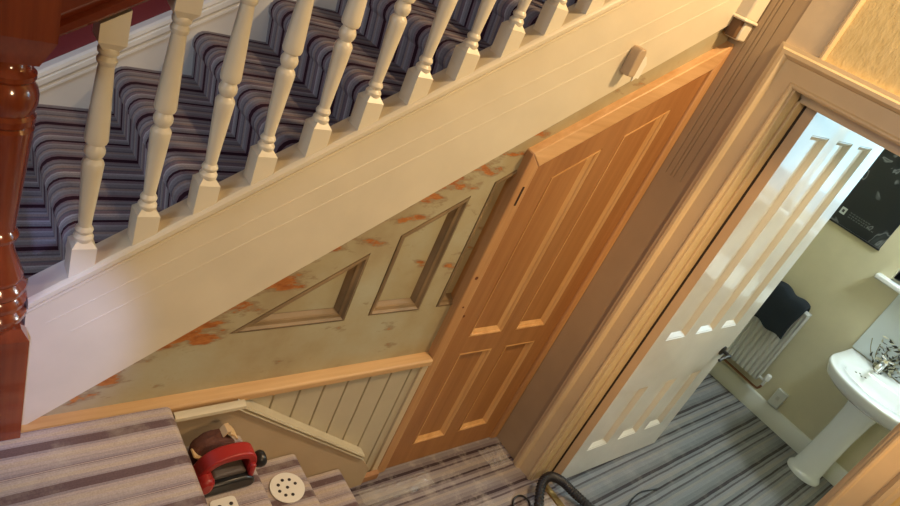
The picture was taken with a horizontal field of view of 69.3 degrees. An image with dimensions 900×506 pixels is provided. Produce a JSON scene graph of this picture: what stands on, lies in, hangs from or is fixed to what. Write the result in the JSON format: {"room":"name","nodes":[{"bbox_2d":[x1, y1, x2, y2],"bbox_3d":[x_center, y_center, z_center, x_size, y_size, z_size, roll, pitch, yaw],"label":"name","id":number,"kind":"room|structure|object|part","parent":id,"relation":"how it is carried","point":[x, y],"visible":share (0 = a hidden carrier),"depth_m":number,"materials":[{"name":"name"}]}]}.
{"room":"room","nodes":[
{"label":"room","id":0,"kind":"room"},
{"bbox_2d":[33,0,170,66],"bbox_3d":[-0.697,-1.409,1.745,4.100,4.300,0.115,-2,38,-41],"label":"wall","id":1,"kind":"structure","parent":0,"point":[81,37],"depth_m":2.02,"materials":[{"name":"red paint"}]},
{"bbox_2d":[350,373,833,505],"bbox_3d":[0.405,1.733,1.925,5.800,0.080,3.350,-2,38,-41],"label":"floor","id":2,"kind":"structure","parent":0,"point":[715,450],"depth_m":3.39,"materials":[{"name":"carpet"}]},
{"bbox_2d":[0,399,368,505],"bbox_3d":[-1.108,0.882,1.374,2.750,0.670,2.550,-2,38,-41],"label":"staircase","id":3,"kind":"structure","parent":2,"relation":"on","point":[141,458],"depth_m":1.62,"materials":[{"name":"carpet"}]},
{"bbox_2d":[210,496,238,505],"bbox_3d":[-0.584,0.706,1.728,0.070,0.004,0.134,-2,38,-41],"label":"sheet","id":4,"kind":"object","parent":3,"relation":"on","point":[229,500],"visible":1,"depth_m":1.76,"materials":[{"name":"white paper"}]},
{"bbox_2d":[188,423,266,497],"bbox_3d":[-0.618,0.564,1.808,0.211,0.127,0.160,-2,38,-41],"label":"belt sander","id":5,"kind":"object","parent":3,"relation":"on","point":[220,464],"visible":0.93,"depth_m":1.77,"materials":[{"name":"red plastic"}]},
{"bbox_3d":[-0.608,0.566,1.772,0.162,0.089,0.045,-2,38,-41],"label":"handle","id":6,"kind":"part","parent":5,"relation":"part of","materials":[{"name":"red plastic"}]},
{"bbox_3d":[-0.613,0.590,1.785,0.100,0.020,0.046,-2,38,-41],"label":"motor","id":7,"kind":"part","parent":5,"relation":"part of","materials":[{"name":"grey plastic"}]},
{"bbox_3d":[-0.567,0.590,1.830,0.016,0.059,0.067,-2,38,-41],"label":"plate","id":8,"kind":"part","parent":5,"relation":"part of","materials":[{"name":"red plastic"}]},
{"bbox_3d":[-0.545,0.585,1.849,0.049,0.050,0.049,-2,38,-41],"label":"knob","id":9,"kind":"part","parent":5,"relation":"part of","materials":[{"name":"black plastic"}]},
{"bbox_2d":[269,473,304,502],"bbox_3d":[-0.517,0.746,2.071,0.112,0.004,0.112,-2,38,-41],"label":"disc","id":10,"kind":"object","parent":3,"relation":"on","point":[284,487],"visible":1,"depth_m":2.07,"materials":[{"name":"white paper"}]},
{"bbox_3d":[-0.477,0.602,2.188,0.590,0.470,0.039,-2,38,-41],"label":"wall string moulding","id":11,"kind":"part","parent":3,"relation":"part of","materials":[{"name":"beige paint"}]},
{"bbox_2d":[0,0,769,440],"bbox_3d":[-0.088,-0.758,1.994,2.338,2.598,1.024,-2,38,-41],"label":"staircase","id":12,"kind":"structure","parent":3,"relation":"on","point":[163,172],"depth_m":1.66,"materials":[{"name":"beige paint"}]},
{"bbox_3d":[-0.842,-0.108,1.216,0.140,1.258,0.140,-2,38,-41],"label":"newel post","id":13,"kind":"part","parent":12,"relation":"part of","materials":[{"name":"brown wood"}]},
{"bbox_3d":[0.295,-0.966,1.388,1.879,1.412,0.064,-2,38,-41],"label":"handrail","id":14,"kind":"part","parent":12,"relation":"part of","materials":[{"name":"brown wood"}]},
{"bbox_3d":[-0.425,-1.018,2.251,2.050,1.538,0.046,-2,38,-41],"label":"wall string moulding","id":15,"kind":"part","parent":12,"relation":"part of","materials":[{"name":"white paint"}]},
{"bbox_2d":[41,27,727,416],"bbox_3d":[-0.064,-0.156,1.900,1.980,1.573,0.034,-2,38,-41],"label":"panelling","id":16,"kind":"object","parent":12,"relation":"attached to","point":[385,292],"visible":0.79,"depth_m":1.95,"materials":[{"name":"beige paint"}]},
{"bbox_3d":[-0.421,0.104,1.832,0.365,0.261,0.028,-2,38,-41],"label":"panel","id":17,"kind":"part","parent":16,"relation":"part of","materials":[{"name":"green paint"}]},
{"bbox_3d":[-0.103,0.006,2.023,0.204,0.457,0.028,-2,38,-41],"label":"panel","id":18,"kind":"part","parent":16,"relation":"part of","materials":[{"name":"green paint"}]},
{"bbox_3d":[0.105,-0.062,2.144,0.130,0.596,0.028,-2,38,-41],"label":"panel","id":19,"kind":"part","parent":16,"relation":"part of","materials":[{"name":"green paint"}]},
{"bbox_2d":[377,41,733,472],"bbox_3d":[0.313,0.084,2.461,0.709,1.991,0.064,-2,38,-41],"label":"door","id":20,"kind":"structure","parent":16,"relation":"attached to","point":[551,226],"depth_m":2.39,"materials":[{"name":"brown wood"}]},
{"bbox_3d":[0.002,0.585,2.661,0.176,0.520,0.016,-2,38,-41],"label":"panel","id":21,"kind":"part","parent":20,"relation":"part of","materials":[{"name":"brown wood"}]},
{"bbox_3d":[0.194,0.577,2.827,0.178,0.520,0.016,-2,38,-41],"label":"panel","id":22,"kind":"part","parent":20,"relation":"part of","materials":[{"name":"brown wood"}]},
{"bbox_3d":[0.284,-0.021,2.307,0.176,0.823,0.016,-2,38,-41],"label":"panel","id":23,"kind":"part","parent":20,"relation":"part of","materials":[{"name":"brown wood"}]},
{"bbox_3d":[0.509,-0.100,2.432,0.178,1.000,0.016,-2,38,-41],"label":"panel","id":24,"kind":"part","parent":20,"relation":"part of","materials":[{"name":"brown wood"}]},
{"bbox_2d":[620,45,646,76],"bbox_3d":[0.551,-0.577,1.957,0.034,0.088,0.036,-2,38,-41],"label":"wooden block","id":25,"kind":"object","parent":12,"relation":"attached to","point":[636,55],"visible":1,"depth_m":1.95,"materials":[{"name":"paint"}]},
{"bbox_2d":[631,57,646,80],"bbox_3d":[0.585,-0.571,2.021,0.049,0.082,0.004,-2,38,-41],"label":"cabinet filler","id":26,"kind":"object","parent":12,"relation":"attached to","point":[644,62],"visible":0.64,"depth_m":2.02,"materials":[{"name":"beige wood"}]},
{"bbox_2d":[250,368,419,471],"bbox_3d":[-0.541,0.655,2.257,0.878,0.630,0.046,-2,38,-41],"label":"matchboard","id":27,"kind":"structure","parent":2,"relation":"on","point":[361,413],"depth_m":2.30,"materials":[{"name":"beige paint"}]},
{"bbox_2d":[21,352,432,432],"bbox_3d":[-0.557,0.401,1.970,1.263,0.033,0.064,-2,38,-41],"label":"rail","id":28,"kind":"object","parent":27,"relation":"attached to","point":[300,381],"visible":0.52,"depth_m":1.91,"materials":[{"name":"brown wood"}]},
{"bbox_2d":[369,366,427,471],"bbox_3d":[-0.211,0.653,2.524,0.030,0.630,0.024,-2,38,-41],"label":"trim","id":29,"kind":"structure","parent":27,"relation":"attached to","point":[422,370],"depth_m":2.50,"materials":[{"name":"beige paint"}]},
{"bbox_2d":[362,469,378,482],"bbox_3d":[-0.365,0.904,2.601,0.178,0.036,0.018,-2,38,-41],"label":"baseboard","id":30,"kind":"structure","parent":2,"relation":"on","point":[371,475],"depth_m":2.63,"materials":[{"name":"brown wood"}]},
{"bbox_2d":[512,495,530,505],"bbox_3d":[0.307,1.127,2.782,0.094,0.013,0.230,22,28,-6],"label":"power cable","id":31,"kind":"object","parent":2,"relation":"on","point":[516,496],"visible":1,"depth_m":2.87,"materials":[{"name":"black plastic"}]},
{"bbox_2d":[545,484,564,505],"bbox_3d":[0.643,1.295,2.773,0.040,0.006,0.818,-2,38,-41],"label":"threshold strip","id":32,"kind":"object","parent":2,"relation":"on","point":[550,492],"visible":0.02,"depth_m":2.96,"materials":[{"name":"gold metal"}]},
{"bbox_2d":[534,471,594,505],"bbox_3d":[0.582,1.164,2.829,0.605,0.117,0.431,13,30,-21],"label":"hose","id":33,"kind":"object","parent":2,"relation":"on","point":[547,477],"visible":1,"depth_m":2.92,"materials":[{"name":"grey plastic"}]},
{"bbox_2d":[628,488,658,505],"bbox_3d":[0.932,1.185,3.182,0.283,0.015,0.036,-5,40,-43],"label":"wire","id":34,"kind":"object","parent":2,"relation":"on","point":[654,488],"visible":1,"depth_m":3.20,"materials":[{"name":"black plastic"}]},
{"bbox_2d":[787,348,899,486],"bbox_3d":[2.205,0.994,3.639,0.520,0.844,0.590,-2,38,-41],"label":"basin","id":35,"kind":"object","parent":2,"relation":"on","point":[873,397],"visible":1,"depth_m":3.64,"materials":[{"name":"white ceramic"}]},
{"bbox_2d":[872,355,894,374],"bbox_3d":[2.387,0.631,3.616,0.145,0.106,0.074,-2,38,-41],"label":"tap","id":36,"kind":"object","parent":35,"relation":"on","point":[877,370],"depth_m":3.63,"materials":[{"name":"silver metal"}]},
{"bbox_2d":[870,335,899,377],"bbox_3d":[2.466,0.582,3.655,0.084,0.203,0.255,-2,38,-41],"label":"leafy sprig","id":37,"kind":"object","parent":35,"relation":"on","point":[886,368],"visible":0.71,"depth_m":3.65,"materials":[{"name":"grey plant"}]},
{"bbox_2d":[870,338,897,367],"bbox_3d":[2.442,0.595,3.689,0.060,0.130,0.204,-2,38,-41],"label":"pot","id":38,"kind":"object","parent":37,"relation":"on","point":[885,354],"depth_m":3.67,"materials":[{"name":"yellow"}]},
{"bbox_2d":[722,220,899,471],"bbox_3d":[2.749,0.331,3.491,0.120,2.550,2.350,-2,38,-41],"label":"wall","id":39,"kind":"structure","parent":0,"point":[835,273],"depth_m":3.94,"materials":[{"name":"beige paint"}]},
{"bbox_2d":[721,311,811,388],"bbox_3d":[1.974,0.498,4.234,0.086,0.609,0.541,-2,38,-41],"label":"radiator","id":40,"kind":"object","parent":39,"relation":"attached to","point":[756,347],"visible":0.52,"depth_m":4.18,"materials":[{"name":"white metal"}]},
{"bbox_2d":[754,281,810,338],"bbox_3d":[2.071,0.342,4.093,0.115,0.296,0.286,-2,38,-41],"label":"towel","id":41,"kind":"object","parent":40,"relation":"on","point":[783,307],"visible":0.82,"depth_m":4.04,"materials":[{"name":"black fabric"}]},
{"bbox_3d":[2.090,0.595,4.092,0.064,0.542,0.006,-2,38,-41],"label":"panel","id":42,"kind":"part","parent":40,"relation":"part of","materials":[{"name":"white metal"}]},
{"bbox_2d":[767,388,788,408],"bbox_3d":[2.094,0.930,4.159,0.030,0.122,0.072,-2,38,-41],"label":"wall socket","id":43,"kind":"object","parent":39,"relation":"attached to","point":[776,400],"visible":1,"depth_m":4.15,"materials":[{"name":"grey plastic"}]},
{"bbox_2d":[709,361,847,485],"bbox_3d":[2.287,1.296,3.960,0.024,0.120,2.250,-2,38,-41],"label":"baseboard","id":44,"kind":"structure","parent":39,"relation":"attached to","point":[777,422],"depth_m":4.21,"materials":[{"name":"white paint"}]},
{"bbox_2d":[829,149,899,250],"bbox_3d":[2.449,-0.508,3.694,0.014,0.820,0.562,-2,38,-41],"label":"poster","id":45,"kind":"object","parent":39,"relation":"attached to","point":[870,212],"visible":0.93,"depth_m":3.72,"materials":[{"name":"grey paper"}]},
{"bbox_3d":[2.297,-0.183,3.884,0.014,0.010,0.562,-2,38,-41],"label":"rail","id":46,"kind":"part","parent":45,"relation":"part of","materials":[{"name":"black plastic"}]},
{"bbox_2d":[848,212,872,232],"bbox_3d":[2.389,-0.178,3.780,0.001,0.034,0.161,-2,38,-41],"label":"print","id":47,"kind":"object","parent":45,"relation":"attached to","point":[863,223],"depth_m":3.78,"materials":[{"name":"grey paper"}]},
{"bbox_2d":[852,294,899,381],"bbox_3d":[2.618,0.576,3.556,0.010,0.409,0.635,-2,38,-41],"label":"tile backsplash","id":48,"kind":"structure","parent":39,"relation":"attached to","point":[887,324],"depth_m":3.71,"materials":[{"name":"white tile"}]},
{"bbox_2d":[874,271,899,293],"bbox_3d":[2.933,0.055,3.198,0.150,0.995,1.073,-2,38,-41],"label":"shelf","id":49,"kind":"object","parent":39,"relation":"in","point":[882,278],"depth_m":3.66,"materials":[{"name":"white paint"}]},
{"bbox_3d":[2.976,0.037,3.224,0.050,0.960,0.940,-2,38,-41],"label":"frame","id":50,"kind":"part","parent":49,"relation":"part of","materials":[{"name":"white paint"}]},
{"bbox_2d":[825,0,899,505],"bbox_3d":[1.867,0.042,1.306,0.100,4.300,3.060,-2,38,-41],"label":"wall","id":51,"kind":"structure","parent":0,"point":[868,49],"depth_m":1.91,"materials":[{"name":"beige paint"}]},
{"bbox_2d":[497,0,811,458],"bbox_3d":[1.041,-0.764,2.133,0.010,4.200,0.195,-2,38,-41],"label":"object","id":52,"kind":"structure","parent":51,"relation":"attached to","point":[747,60],"depth_m":2.45,"materials":[{"name":"beige paint"}]},
{"bbox_2d":[513,41,899,505],"bbox_3d":[1.014,0.467,2.287,0.134,2.064,1.072,-2,38,-41],"label":"door frame","id":53,"kind":"structure","parent":51,"relation":"attached to","point":[794,78],"depth_m":2.26,"materials":[{"name":"beige paint"}]},
{"bbox_3d":[0.715,0.181,2.538,0.030,2.064,0.112,-2,38,-41],"label":"architrave","id":54,"kind":"part","parent":53,"relation":"part of","materials":[{"name":"beige paint"}]},
{"bbox_3d":[1.234,0.755,1.969,0.030,2.064,0.112,-2,38,-41],"label":"architrave","id":55,"kind":"part","parent":53,"relation":"part of","materials":[{"name":"beige paint"}]},
{"bbox_2d":[551,106,884,477],"bbox_3d":[1.171,0.285,2.847,0.849,1.924,0.106,-2,38,-41],"label":"door","id":56,"kind":"structure","parent":51,"relation":"in","point":[818,161],"depth_m":2.72,"materials":[{"name":"beige paint"}]},
{"bbox_3d":[0.751,0.747,2.954,0.155,0.385,0.018,-2,38,-41],"label":"panel","id":57,"kind":"part","parent":56,"relation":"part of","materials":[{"name":"white wood"}]},
{"bbox_3d":[0.934,0.740,3.113,0.155,0.385,0.018,-2,38,-41],"label":"panel","id":58,"kind":"part","parent":56,"relation":"part of","materials":[{"name":"white wood"}]},
{"bbox_3d":[1.105,0.732,3.262,0.150,0.385,0.018,-2,38,-41],"label":"panel","id":59,"kind":"part","parent":56,"relation":"part of","materials":[{"name":"white wood"}]},
{"bbox_3d":[1.329,0.497,3.164,0.124,0.053,0.058,-2,38,-41],"label":"handle","id":60,"kind":"part","parent":56,"relation":"part of","materials":[{"name":"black metal"}]},
{"bbox_3d":[1.113,-0.029,2.501,0.155,0.952,0.018,-2,38,-41],"label":"panel","id":61,"kind":"part","parent":56,"relation":"part of","materials":[{"name":"white wood"}]},
{"bbox_3d":[1.296,-0.036,2.659,0.155,0.952,0.018,-2,38,-41],"label":"panel","id":62,"kind":"part","parent":56,"relation":"part of","materials":[{"name":"white wood"}]},
{"bbox_3d":[1.467,-0.043,2.809,0.150,0.952,0.018,-2,38,-41],"label":"panel","id":63,"kind":"part","parent":56,"relation":"part of","materials":[{"name":"white wood"}]},
{"bbox_2d":[786,0,856,57],"bbox_3d":[1.511,-1.495,1.555,0.012,2.136,0.122,-2,38,-41],"label":"trim","id":64,"kind":"structure","parent":51,"relation":"attached to","point":[821,20],"depth_m":2.01,"materials":[{"name":"paint"}]},
{"bbox_2d":[819,0,865,60],"bbox_3d":[1.545,-1.454,1.512,0.020,2.136,0.016,-2,38,-41],"label":"trim","id":65,"kind":"structure","parent":51,"relation":"attached to","point":[859,3],"depth_m":1.96,"materials":[{"name":"beige paint"}]}
]}

